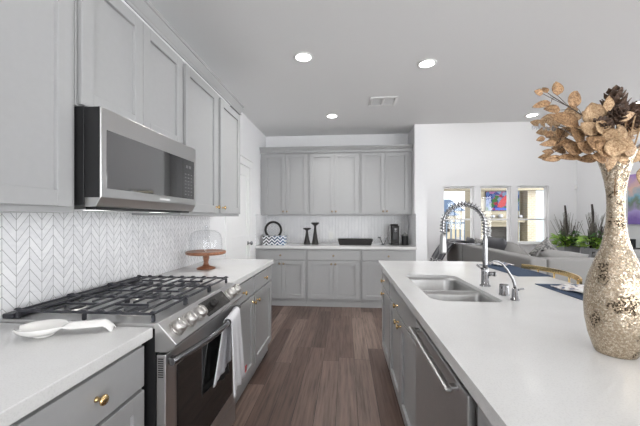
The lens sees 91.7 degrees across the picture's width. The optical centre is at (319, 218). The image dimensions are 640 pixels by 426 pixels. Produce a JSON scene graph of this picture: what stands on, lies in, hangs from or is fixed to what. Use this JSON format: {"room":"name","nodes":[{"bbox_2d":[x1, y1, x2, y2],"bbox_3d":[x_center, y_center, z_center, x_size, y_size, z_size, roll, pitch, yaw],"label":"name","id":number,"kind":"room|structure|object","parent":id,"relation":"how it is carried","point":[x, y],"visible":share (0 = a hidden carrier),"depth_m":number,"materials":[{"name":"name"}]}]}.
{"room":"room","nodes":[
{"label":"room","id":0,"kind":"room"},
{"bbox_2d":[0,0,265,322],"bbox_3d":[-1.352,-0.047,1.146,0.159,2.738,8.462,0,0,5],"label":"wall","id":1,"kind":"structure","parent":0,"point":[44,257],"depth_m":1.73,"materials":[{"name":"paint"}]},
{"bbox_2d":[0,0,73,212],"bbox_3d":[-1.114,-0.519,0.832,0.382,0.990,0.755,0,0,5],"label":"upper cabinet","id":2,"kind":"object","parent":1,"relation":"attached to","point":[37,36],"visible":1,"depth_m":1.04,"materials":[{"name":"paint"}]},
{"bbox_2d":[0,211,209,321],"bbox_3d":[-1.262,0.180,1.323,0.008,0.456,3.630,0,0,5],"label":"backsplash","id":3,"kind":"structure","parent":1,"relation":"attached to","point":[44,257],"depth_m":1.62,"materials":[{"name":"tile"}]},
{"bbox_2d":[74,0,181,142],"bbox_3d":[-1.068,-0.727,1.592,0.349,0.574,0.764,0,0,5],"label":"upper cabinet","id":4,"kind":"object","parent":1,"relation":"attached to","point":[122,67],"visible":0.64,"depth_m":1.46,"materials":[{"name":"paint"}]},
{"bbox_2d":[74,106,194,212],"bbox_3d":[-1.025,-0.236,1.588,0.435,0.400,0.757,0,0,5],"label":"microwave","id":5,"kind":"object","parent":4,"relation":"attached to","point":[122,165],"visible":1,"depth_m":1.34,"materials":[{"name":"silver metal"}]},
{"bbox_2d":[132,61,220,215],"bbox_3d":[-0.997,-0.519,2.254,0.382,0.990,0.562,0,0,5],"label":"upper cabinet","id":6,"kind":"object","parent":1,"relation":"attached to","point":[199,100],"visible":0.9,"depth_m":2.23,"materials":[{"name":"paint"}]},
{"bbox_2d":[124,0,243,114],"bbox_3d":[-1.044,-1.061,1.738,0.370,0.094,2.692,0,0,5],"label":"trim","id":7,"kind":"structure","parent":1,"relation":"attached to","point":[144,9],"depth_m":1.91,"materials":[{"name":"paint"}]},
{"bbox_2d":[217,95,239,215],"bbox_3d":[-0.952,-0.519,2.792,0.382,0.990,0.515,0,0,5],"label":"upper cabinet","id":8,"kind":"object","parent":1,"relation":"attached to","point":[228,120],"visible":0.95,"depth_m":2.73,"materials":[{"name":"paint"}]},
{"bbox_2d":[225,153,252,258],"bbox_3d":[-1.026,0.242,4.008,0.036,2.160,1.010,0,0,5],"label":"trim","id":9,"kind":"structure","parent":1,"relation":"attached to","point":[244,160],"depth_m":4.40,"materials":[{"name":"white wood"}]},
{"bbox_2d":[229,164,252,258],"bbox_3d":[-1.002,0.299,4.006,0.084,2.025,0.774,0,0,5],"label":"door","id":10,"kind":"structure","parent":1,"relation":"in","point":[239,242],"depth_m":4.09,"materials":[{"name":"white paint"}]},
{"bbox_2d":[232,305,404,425],"bbox_3d":[2.406,1.382,2.360,7.450,0.120,11.800,0,0,5],"label":"floor","id":11,"kind":"structure","parent":0,"point":[321,366],"depth_m":2.64,"materials":[{"name":"brown wood"}]},
{"bbox_2d":[10,344,143,425],"bbox_3d":[-0.963,0.884,0.949,0.663,0.873,0.472,0,0,5],"label":"base cabinet","id":12,"kind":"object","parent":11,"relation":"on","point":[113,395],"visible":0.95,"depth_m":0.96,"materials":[{"name":"paint"}]},
{"bbox_2d":[1,275,242,425],"bbox_3d":[-0.852,0.837,1.576,0.760,0.967,0.761,0,0,5],"label":"gas range","id":13,"kind":"object","parent":11,"relation":"on","point":[181,356],"depth_m":1.37,"materials":[{"name":"silver metal"}]},
{"bbox_2d":[1,281,227,328],"bbox_3d":[-0.912,0.406,1.581,0.640,0.021,0.760,0,0,5],"label":"cooktop","id":14,"kind":"object","parent":13,"relation":"in","point":[26,317],"depth_m":1.32,"materials":[{"name":"metal"}]},
{"bbox_2d":[213,306,246,397],"bbox_3d":[-0.485,0.740,1.725,0.095,0.439,0.406,0,0,0],"label":"kitchen towel","id":15,"kind":"object","parent":13,"relation":"hanging from","point":[231,343],"visible":0.98,"depth_m":1.71,"materials":[{"name":"white fabric"}]},
{"bbox_2d":[235,277,256,404],"bbox_3d":[-0.854,0.884,2.261,0.663,0.873,0.594,0,0,5],"label":"base cabinet","id":16,"kind":"object","parent":11,"relation":"on","point":[246,302],"visible":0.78,"depth_m":2.37,"materials":[{"name":"paint"}]},
{"bbox_2d":[142,259,273,284],"bbox_3d":[-0.838,0.428,2.562,0.647,0.040,1.202,0,0,5],"label":"countertop","id":17,"kind":"structure","parent":16,"relation":"on","point":[238,271],"depth_m":2.46,"materials":[{"name":"white stone"}]},
{"bbox_2d":[185,249,225,269],"bbox_3d":[-0.937,0.336,2.556,0.316,0.144,0.316,0,0,5],"label":"cake stand","id":18,"kind":"object","parent":17,"relation":"on","point":[205,253],"visible":1,"depth_m":2.52,"materials":[{"name":"brown wood"}]},
{"bbox_2d":[250,266,270,378],"bbox_3d":[-0.805,0.884,2.852,0.663,0.873,0.590,0,0,5],"label":"base cabinet","id":19,"kind":"object","parent":11,"relation":"on","point":[262,280],"visible":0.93,"depth_m":2.79,"materials":[{"name":"paint"}]},
{"bbox_2d":[256,248,306,305],"bbox_3d":[-0.568,0.884,4.991,0.777,0.873,0.665,0,0,5],"label":"base cabinet","id":20,"kind":"object","parent":11,"relation":"on","point":[289,267],"visible":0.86,"depth_m":4.69,"materials":[{"name":"paint"}]},
{"bbox_2d":[255,243,416,249],"bbox_3d":[0.236,0.428,4.934,2.398,0.040,0.650,0,0,5],"label":"countertop","id":21,"kind":"structure","parent":20,"relation":"on","point":[400,246],"depth_m":4.66,"materials":[{"name":"white stone"}]},
{"bbox_2d":[264,221,281,235],"bbox_3d":[-0.768,0.220,5.111,0.298,0.375,0.080,0,0,5],"label":"ring sculpture","id":22,"kind":"object","parent":21,"relation":"on","point":[270,222],"visible":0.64,"depth_m":5.10,"materials":[{"name":"black metal"}]},
{"bbox_2d":[263,235,286,244],"bbox_3d":[-0.715,0.338,4.936,0.356,0.140,0.156,0,0,5],"label":"patterned box","id":23,"kind":"object","parent":21,"relation":"on","point":[267,239],"visible":0.99,"depth_m":4.86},
{"bbox_2d":[303,228,310,244],"bbox_3d":[-0.208,0.275,4.984,0.125,0.265,0.125,0,0,5],"label":"candlestick","id":24,"kind":"object","parent":21,"relation":"on","point":[306,241],"visible":1,"depth_m":4.95,"materials":[{"name":"black metal"}]},
{"bbox_2d":[311,222,318,244],"bbox_3d":[-0.077,0.232,4.973,0.125,0.352,0.125,0,0,5],"label":"candlestick","id":25,"kind":"object","parent":21,"relation":"on","point":[315,239],"visible":1,"depth_m":4.94,"materials":[{"name":"black metal"}]},
{"bbox_2d":[338,238,372,244],"bbox_3d":[0.556,0.363,4.921,0.544,0.090,0.224,0,0,5],"label":"tray","id":26,"kind":"object","parent":21,"relation":"on","point":[342,241],"visible":0.97,"depth_m":4.82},
{"bbox_2d":[389,224,399,244],"bbox_3d":[1.177,0.244,4.905,0.146,0.328,0.250,0,0,5],"label":"coffee machine","id":27,"kind":"object","parent":21,"relation":"on","point":[394,229],"visible":0.99,"depth_m":4.87,"materials":[{"name":"black plastic"}]},
{"bbox_2d":[402,233,408,244],"bbox_3d":[1.333,0.315,4.877,0.106,0.186,0.106,0,0,5],"label":"milk frother","id":28,"kind":"object","parent":21,"relation":"on","point":[404,236],"visible":0.98,"depth_m":4.84,"materials":[{"name":"black plastic"}]},
{"bbox_2d":[307,249,360,306],"bbox_3d":[0.224,0.884,4.926,0.809,0.873,0.665,0,0,5],"label":"base cabinet","id":29,"kind":"object","parent":11,"relation":"on","point":[333,275],"visible":0.98,"depth_m":4.64,"materials":[{"name":"paint"}]},
{"bbox_2d":[380,271,390,369],"bbox_3d":[0.863,0.884,2.701,0.653,0.873,0.535,0,0,5],"label":"base cabinet","id":30,"kind":"object","parent":11,"relation":"on","point":[385,293],"visible":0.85,"depth_m":2.74,"materials":[{"name":"paint"}]},
{"bbox_2d":[378,260,639,425],"bbox_3d":[0.983,0.428,1.291,1.112,0.040,3.436,0,0,5],"label":"countertop","id":31,"kind":"structure","parent":30,"relation":"on","point":[533,360],"depth_m":0.94,"materials":[{"name":"white stone"}]},
{"bbox_2d":[408,277,496,301],"bbox_3d":[0.766,0.521,1.901,0.365,0.195,0.756,0,0,5],"label":"sink","id":32,"kind":"object","parent":31,"relation":"in","point":[444,289],"visible":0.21,"depth_m":1.86,"materials":[{"name":"metal"}]},
{"bbox_2d":[439,201,495,286],"bbox_3d":[0.900,0.149,1.898,0.332,0.518,0.060,0,0,5],"label":"spring faucet","id":33,"kind":"object","parent":31,"relation":"on","point":[485,273],"visible":1,"depth_m":1.89,"materials":[{"name":"silver metal"}]},
{"bbox_2d":[499,283,509,295],"bbox_3d":[0.987,0.378,1.666,0.052,0.060,0.052,0,0,5],"label":"air gap","id":34,"kind":"object","parent":31,"relation":"on","point":[503,288],"visible":1,"depth_m":1.65,"materials":[{"name":"silver metal"}]},
{"bbox_2d":[488,260,523,300],"bbox_3d":[0.935,0.307,1.567,0.172,0.202,0.042,0,0,5],"label":"filter faucet","id":35,"kind":"object","parent":31,"relation":"on","point":[514,297],"visible":1,"depth_m":1.56,"materials":[{"name":"silver metal"}]},
{"bbox_2d":[479,264,552,276],"bbox_3d":[1.534,0.406,2.482,0.250,0.003,0.560,0,0,1],"label":"placemat","id":36,"kind":"object","parent":31,"relation":"on","point":[516,271],"visible":0.76,"depth_m":2.39,"materials":[{"name":"blue fabric"}]},
{"bbox_2d":[490,262,513,265],"bbox_3d":[1.574,0.394,2.730,0.152,0.020,0.162,0,0,-12],"label":"napkin","id":37,"kind":"object","parent":36,"relation":"on","point":[493,263],"visible":0.66,"depth_m":2.69,"materials":[{"name":"white fabric"}]},
{"bbox_2d":[536,284,582,299],"bbox_3d":[1.459,0.406,1.706,0.270,0.003,0.460,0,0,5],"label":"placemat","id":38,"kind":"object","parent":31,"relation":"on","point":[575,294],"visible":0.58,"depth_m":1.73,"materials":[{"name":"blue fabric"}]},
{"bbox_2d":[550,284,583,292],"bbox_3d":[1.478,0.394,1.744,0.201,0.020,0.221,0,0,-10],"label":"napkin","id":39,"kind":"object","parent":38,"relation":"on","point":[566,287],"visible":0.48,"depth_m":1.77,"materials":[{"name":"white fabric"}]},
{"bbox_2d":[583,147,639,359],"bbox_3d":[0.900,0.100,0.946,0.154,0.615,0.154,0,0,5],"label":"mosaic vase","id":40,"kind":"object","parent":31,"relation":"on","point":[611,291],"visible":0.88,"depth_m":0.92,"materials":[{"name":"beige ceramic"}]},
{"bbox_2d":[530,81,639,195],"bbox_3d":[0.856,-0.240,0.970,0.420,0.355,0.303,0,0,5],"label":"dried arrangement","id":41,"kind":"object","parent":40,"relation":"in","point":[612,145],"visible":1,"depth_m":0.91,"materials":[{"name":"brown plant"}]},
{"bbox_2d":[361,249,415,307],"bbox_3d":[1.028,0.884,4.859,0.800,0.873,0.665,0,0,5],"label":"base cabinet","id":42,"kind":"object","parent":11,"relation":"on","point":[371,272],"visible":0.38,"depth_m":4.59,"materials":[{"name":"paint"}]},
{"bbox_2d":[390,282,417,425],"bbox_3d":[0.801,0.884,1.958,0.653,0.873,0.954,0,0,5],"label":"base cabinet","id":43,"kind":"object","parent":11,"relation":"on","point":[402,342],"visible":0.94,"depth_m":1.90,"materials":[{"name":"paint"}]},
{"bbox_2d":[409,321,477,425],"bbox_3d":[0.705,0.887,1.147,0.632,0.867,0.656,0,0,5],"label":"dishwasher","id":44,"kind":"object","parent":11,"relation":"on","point":[442,399],"visible":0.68,"depth_m":1.12,"materials":[{"name":"silver metal"}]},
{"bbox_2d":[478,406,492,425],"bbox_3d":[0.669,0.884,0.358,0.653,0.873,0.900,0,0,5],"label":"base cabinet","id":45,"kind":"object","parent":11,"relation":"on","point":[483,420],"visible":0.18,"depth_m":0.78,"materials":[{"name":"paint"}]},
{"bbox_2d":[447,242,639,284],"bbox_3d":[4.009,0.899,5.177,2.720,0.844,3.120,0,0,5],"label":"sectional sofa","id":46,"kind":"object","parent":11,"relation":"on","point":[580,266],"visible":0.21,"depth_m":3.85,"materials":[{"name":"grey fabric"}]},
{"bbox_2d":[429,239,469,260],"bbox_3d":[2.667,0.694,6.474,0.669,0.534,0.649,0,0,5],"label":"throw blanket","id":47,"kind":"object","parent":46,"relation":"on","point":[436,256],"visible":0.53,"depth_m":6.37,"materials":[{"name":"grey fabric"}]},
{"bbox_2d":[466,237,474,242],"bbox_3d":[3.174,0.622,6.481,0.203,0.489,0.500,0,0,15],"label":"cushion","id":48,"kind":"object","parent":46,"relation":"on","point":[471,240],"visible":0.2,"depth_m":6.30,"materials":[{"name":"fabric"}]},
{"bbox_2d":[474,238,481,245],"bbox_3d":[3.107,0.617,5.914,0.229,0.485,0.520,0,0,10],"label":"cushion","id":49,"kind":"object","parent":46,"relation":"on","point":[476,239],"visible":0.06,"depth_m":5.94,"materials":[{"name":"grey fabric"}]},
{"bbox_2d":[487,236,506,250],"bbox_3d":[3.043,0.582,5.267,0.270,0.558,0.620,0,0,7],"label":"cushion","id":50,"kind":"object","parent":46,"relation":"on","point":[496,243],"visible":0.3,"depth_m":5.10,"materials":[{"name":"fabric"}]},
{"bbox_2d":[505,241,528,254],"bbox_3d":[3.070,0.632,4.743,0.392,0.526,0.909,0,0,23],"label":"cushion","id":51,"kind":"object","parent":46,"relation":"on","point":[511,247],"visible":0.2,"depth_m":4.70,"materials":[{"name":"grey fabric"}]},
{"bbox_2d":[529,238,556,256],"bbox_3d":[3.432,0.522,4.753,0.505,0.495,0.175,0,0,-9],"label":"cushion","id":52,"kind":"object","parent":46,"relation":"on","point":[545,244],"visible":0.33,"depth_m":4.69,"materials":[{"name":"grey fabric"}]},
{"bbox_2d":[535,249,588,257],"bbox_3d":[3.119,0.622,4.117,0.678,0.463,0.363,0,0,-3],"label":"cushion","id":53,"kind":"object","parent":46,"relation":"on","point":[543,252],"visible":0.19,"depth_m":3.98,"materials":[{"name":"grey fabric"}]},
{"bbox_2d":[591,249,639,257],"bbox_3d":[3.854,0.612,4.026,0.728,0.479,0.324,0,0,9],"label":"cushion","id":54,"kind":"object","parent":46,"relation":"on","point":[637,251],"visible":0.06,"depth_m":3.93,"materials":[{"name":"grey fabric"}]},
{"bbox_2d":[521,264,581,283],"bbox_3d":[1.769,0.846,2.232,0.440,0.952,0.656,0,0,5],"label":"bar stool","id":55,"kind":"object","parent":11,"relation":"on","point":[569,275],"visible":0.24,"depth_m":2.30,"materials":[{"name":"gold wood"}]},
{"bbox_2d":[549,205,584,252],"bbox_3d":[5.762,0.501,7.249,0.752,1.640,0.603,0,0,28],"label":"potted plant","id":56,"kind":"object","parent":11,"relation":"on","point":[568,241],"visible":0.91,"depth_m":7.24,"materials":[{"name":"green plant"}]},
{"bbox_2d":[575,204,605,257],"bbox_3d":[5.886,0.501,6.647,0.767,1.640,0.608,0,0,5],"label":"potted plant","id":57,"kind":"object","parent":11,"relation":"on","point":[594,243],"visible":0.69,"depth_m":6.65,"materials":[{"name":"green plant"}]},
{"bbox_3d":[-1.020,0.884,0.259,0.663,0.873,0.908,0,0,5],"label":"base cabinet","id":58,"kind":"object","parent":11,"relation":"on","visible":0},
{"bbox_2d":[0,323,152,425],"bbox_3d":[-1.009,0.428,0.493,0.647,0.040,1.416,0,0,5],"label":"countertop","id":59,"kind":"structure","parent":58,"relation":"on","point":[33,372],"depth_m":0.91,"materials":[{"name":"white stone"}]},
{"bbox_2d":[13,319,115,338],"bbox_3d":[-0.902,0.392,1.109,0.293,0.046,0.136,0,0,-17],"label":"spoon rest","id":60,"kind":"object","parent":59,"relation":"on","point":[43,328],"visible":1,"depth_m":1.11,"materials":[{"name":"white ceramic"}]},
{"bbox_3d":[6.034,0.976,5.522,0.430,0.689,1.740,0,0,5],"label":"media console","id":61,"kind":"object","parent":11,"relation":"on","visible":0},
{"bbox_2d":[630,239,635,247],"bbox_3d":[6.052,0.511,6.122,0.164,0.240,0.180,0,0,5],"label":"speaker","id":62,"kind":"object","parent":61,"relation":"on","point":[633,241],"visible":0.08,"depth_m":6.03},
{"bbox_2d":[255,134,416,246],"bbox_3d":[0.169,-0.047,5.024,2.550,2.738,0.782,0,0,5],"label":"wall","id":63,"kind":"structure","parent":0,"point":[373,227],"depth_m":5.24,"materials":[{"name":"paint"}]},
{"bbox_2d":[261,153,308,214],"bbox_3d":[-0.557,-0.556,5.127,0.777,0.985,0.393,0,0,5],"label":"upper cabinet","id":64,"kind":"object","parent":63,"relation":"attached to","point":[284,177],"visible":0.98,"depth_m":4.97,"materials":[{"name":"paint"}]},
{"bbox_2d":[328,232,332,238],"bbox_3d":[0.184,0.282,5.251,0.084,0.124,0.008,0,0,5],"label":"wall outlet","id":65,"kind":"object","parent":63,"relation":"attached to","point":[330,234],"visible":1,"depth_m":5.25,"materials":[{"name":"white plastic"}]},
{"bbox_2d":[309,152,359,214],"bbox_3d":[0.235,-0.556,5.061,0.809,0.985,0.393,0,0,5],"label":"upper cabinet","id":66,"kind":"object","parent":63,"relation":"attached to","point":[334,178],"visible":1,"depth_m":4.90,"materials":[{"name":"paint"}]},
{"bbox_2d":[259,144,412,153],"bbox_3d":[0.231,-1.095,4.880,2.397,0.091,0.046,0,0,5],"label":"trim","id":67,"kind":"structure","parent":63,"relation":"attached to","point":[409,147],"depth_m":4.87,"materials":[{"name":"paint"}]},
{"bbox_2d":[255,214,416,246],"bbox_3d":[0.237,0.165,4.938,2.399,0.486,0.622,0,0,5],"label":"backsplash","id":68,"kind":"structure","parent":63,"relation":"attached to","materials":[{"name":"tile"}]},
{"bbox_2d":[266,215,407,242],"bbox_3d":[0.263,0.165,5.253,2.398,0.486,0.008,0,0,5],"label":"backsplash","id":69,"kind":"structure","parent":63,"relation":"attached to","point":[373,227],"depth_m":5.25,"materials":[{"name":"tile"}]},
{"bbox_2d":[360,151,411,214],"bbox_3d":[1.039,-0.556,4.995,0.800,0.985,0.393,0,0,5],"label":"upper cabinet","id":70,"kind":"object","parent":63,"relation":"attached to","point":[385,177],"visible":0.99,"depth_m":4.84,"materials":[{"name":"paint"}]},
{"bbox_2d":[148,0,639,136],"bbox_3d":[2.281,-1.566,0.846,7.450,0.300,8.762,0,0,5],"label":"ceiling","id":71,"kind":"structure","parent":0,"point":[492,56],"depth_m":2.71,"materials":[{"name":"paint"}]},
{"bbox_2d":[294,52,312,62],"bbox_3d":[-0.144,-1.411,2.720,0.172,0.008,0.172,0,0,5],"label":"recessed light","id":72,"kind":"object","parent":71,"relation":"in","point":[303,57],"visible":1,"depth_m":2.71,"materials":[{"name":"white plastic"}]},
{"bbox_2d":[296,54,310,60],"bbox_3d":[-0.144,-1.414,2.720,0.126,0.003,0.126,0,0,5],"label":"diffuser","id":73,"kind":"object","parent":72,"relation":"attached to","point":[299,57],"depth_m":2.72,"materials":[{"name":"grey"}]},
{"bbox_2d":[326,114,337,117],"bbox_3d":[0.165,-1.411,4.279,0.172,0.008,0.172,0,0,5],"label":"recessed light","id":74,"kind":"object","parent":71,"relation":"in","point":[328,115],"visible":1,"depth_m":4.27,"materials":[{"name":"white plastic"}]},
{"bbox_2d":[369,96,397,105],"bbox_3d":[0.755,-1.411,3.736,0.320,0.010,0.270,0,0,5],"label":"ceiling vent","id":75,"kind":"object","parent":71,"relation":"in","point":[374,101],"visible":1,"depth_m":3.73,"materials":[{"name":"white plastic"}]},
{"bbox_2d":[417,59,436,68],"bbox_3d":[0.975,-1.411,2.833,0.172,0.008,0.172,0,0,5],"label":"recessed light","id":76,"kind":"object","parent":71,"relation":"in","point":[427,63],"visible":1,"depth_m":2.83,"materials":[{"name":"white plastic"}]},
{"bbox_2d":[420,61,433,66],"bbox_3d":[0.975,-1.414,2.833,0.126,0.003,0.126,0,0,5],"label":"diffuser","id":77,"kind":"object","parent":76,"relation":"attached to","point":[422,63],"depth_m":2.83,"materials":[{"name":"grey"}]},
{"bbox_2d":[524,113,539,116],"bbox_3d":[2.888,-1.411,4.236,0.172,0.008,0.172,0,0,5],"label":"recessed light","id":78,"kind":"object","parent":71,"relation":"in","point":[530,114],"visible":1,"depth_m":4.23,"materials":[{"name":"white plastic"}]},
{"bbox_2d":[408,124,426,260],"bbox_3d":[1.653,-1.278,6.416,0.180,5.200,3.540,0,0,5],"label":"wall partition","id":79,"kind":"structure","parent":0,"point":[417,136],"depth_m":4.65,"materials":[{"name":"paint"}]},
{"bbox_2d":[427,122,576,260],"bbox_3d":[4.173,-1.278,8.064,4.570,5.200,0.160,0,0,5],"label":"wall","id":80,"kind":"structure","parent":0,"point":[476,155],"depth_m":7.96,"materials":[{"name":"paint"}]},
{"bbox_2d":[443,186,472,237],"bbox_3d":[3.583,-0.096,8.087,0.820,1.495,0.170,0,0,5],"label":"window","id":81,"kind":"structure","parent":80,"relation":"in","point":[458,187],"depth_m":8.09,"materials":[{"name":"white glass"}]},
{"bbox_2d":[480,186,509,241],"bbox_3d":[4.499,-0.096,8.011,0.800,1.495,0.170,0,0,5],"label":"window","id":82,"kind":"structure","parent":80,"relation":"in","point":[507,187],"depth_m":8.01,"materials":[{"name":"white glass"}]},
{"bbox_2d":[517,186,546,244],"bbox_3d":[5.406,-0.096,7.936,0.800,1.495,0.170,0,0,5],"label":"window","id":83,"kind":"structure","parent":80,"relation":"in","point":[544,187],"depth_m":7.94,"materials":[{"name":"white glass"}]},
{"bbox_2d":[577,120,639,252],"bbox_3d":[6.377,-1.278,6.025,0.160,5.200,3.540,0,0,5],"label":"wall","id":84,"kind":"structure","parent":0,"point":[590,183],"depth_m":7.31,"materials":[{"name":"paint"}]},
{"bbox_2d":[628,174,639,223],"bbox_3d":[6.248,-0.393,5.654,0.035,1.000,1.400,0,0,5],"label":"landscape painting","id":85,"kind":"object","parent":84,"relation":"attached to","point":[633,184],"visible":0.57,"depth_m":6.23,"materials":[{"name":"fabric"}]},
{"label":"outside","id":86,"kind":"structure","parent":0,"visible":0},
{"bbox_3d":[14.789,1.582,25.603,52.000,0.120,36.530,0,0,5],"label":"ground","id":87,"kind":"structure","parent":86,"visible":0},
{"bbox_2d":[444,206,460,238],"bbox_3d":[8.235,0.322,23.401,3.000,2.400,4.500,0,0,5],"label":"house","id":88,"kind":"structure","parent":87,"relation":"on","point":[453,215],"depth_m":21.30,"materials":[{"name":"beige paint"}]},
{"bbox_2d":[444,199,464,236],"bbox_3d":[10.591,-0.053,28.223,3.400,3.150,4.500,0,0,5],"label":"house","id":89,"kind":"structure","parent":87,"relation":"on","point":[447,202],"depth_m":25.97,"materials":[{"name":"beige paint"}]},
{"bbox_2d":[445,220,464,240],"bbox_3d":[5.836,0.772,14.107,2.750,1.500,0.080,0,0,5],"label":"fence","id":90,"kind":"object","parent":87,"relation":"on","point":[450,222],"visible":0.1,"depth_m":14.06,"materials":[{"name":"white wood"}]},
{"bbox_2d":[465,191,525,240],"bbox_3d":[6.267,-0.278,11.312,1.750,3.600,1.020,0,0,5],"label":"fireplace","id":91,"kind":"object","parent":87,"relation":"on","point":[496,228],"visible":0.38,"depth_m":11.06,"materials":[{"name":"beige paint"}]},
{"bbox_2d":[485,191,518,210],"bbox_3d":[6.425,-0.628,10.970,1.140,0.700,0.055,0,0,5],"label":"television","id":92,"kind":"object","parent":91,"relation":"attached to","point":[494,200],"visible":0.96,"depth_m":10.96,"materials":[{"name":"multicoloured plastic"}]},
{"bbox_2d":[519,191,535,240],"bbox_3d":[7.266,-0.178,10.888,0.270,3.400,0.500,0,0,5],"label":"window","id":93,"kind":"structure","parent":87,"relation":"on","point":[527,199],"depth_m":10.66,"materials":[{"name":"glass"}]},
{"bbox_2d":[536,191,543,240],"bbox_3d":[9.907,-0.078,12.376,4.550,3.200,0.300,0,0,5],"label":"wall","id":94,"kind":"structure","parent":87,"relation":"on","point":[539,194],"depth_m":12.33,"materials":[{"name":"white paint"}]},
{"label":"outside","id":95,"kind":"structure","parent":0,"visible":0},
{"bbox_2d":[444,188,543,190],"bbox_3d":[7.515,-1.128,10.441,10.000,0.340,0.250,0,0,5],"label":"beam","id":96,"kind":"structure","parent":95,"point":[461,189],"depth_m":10.49,"materials":[{"name":"white paint"}]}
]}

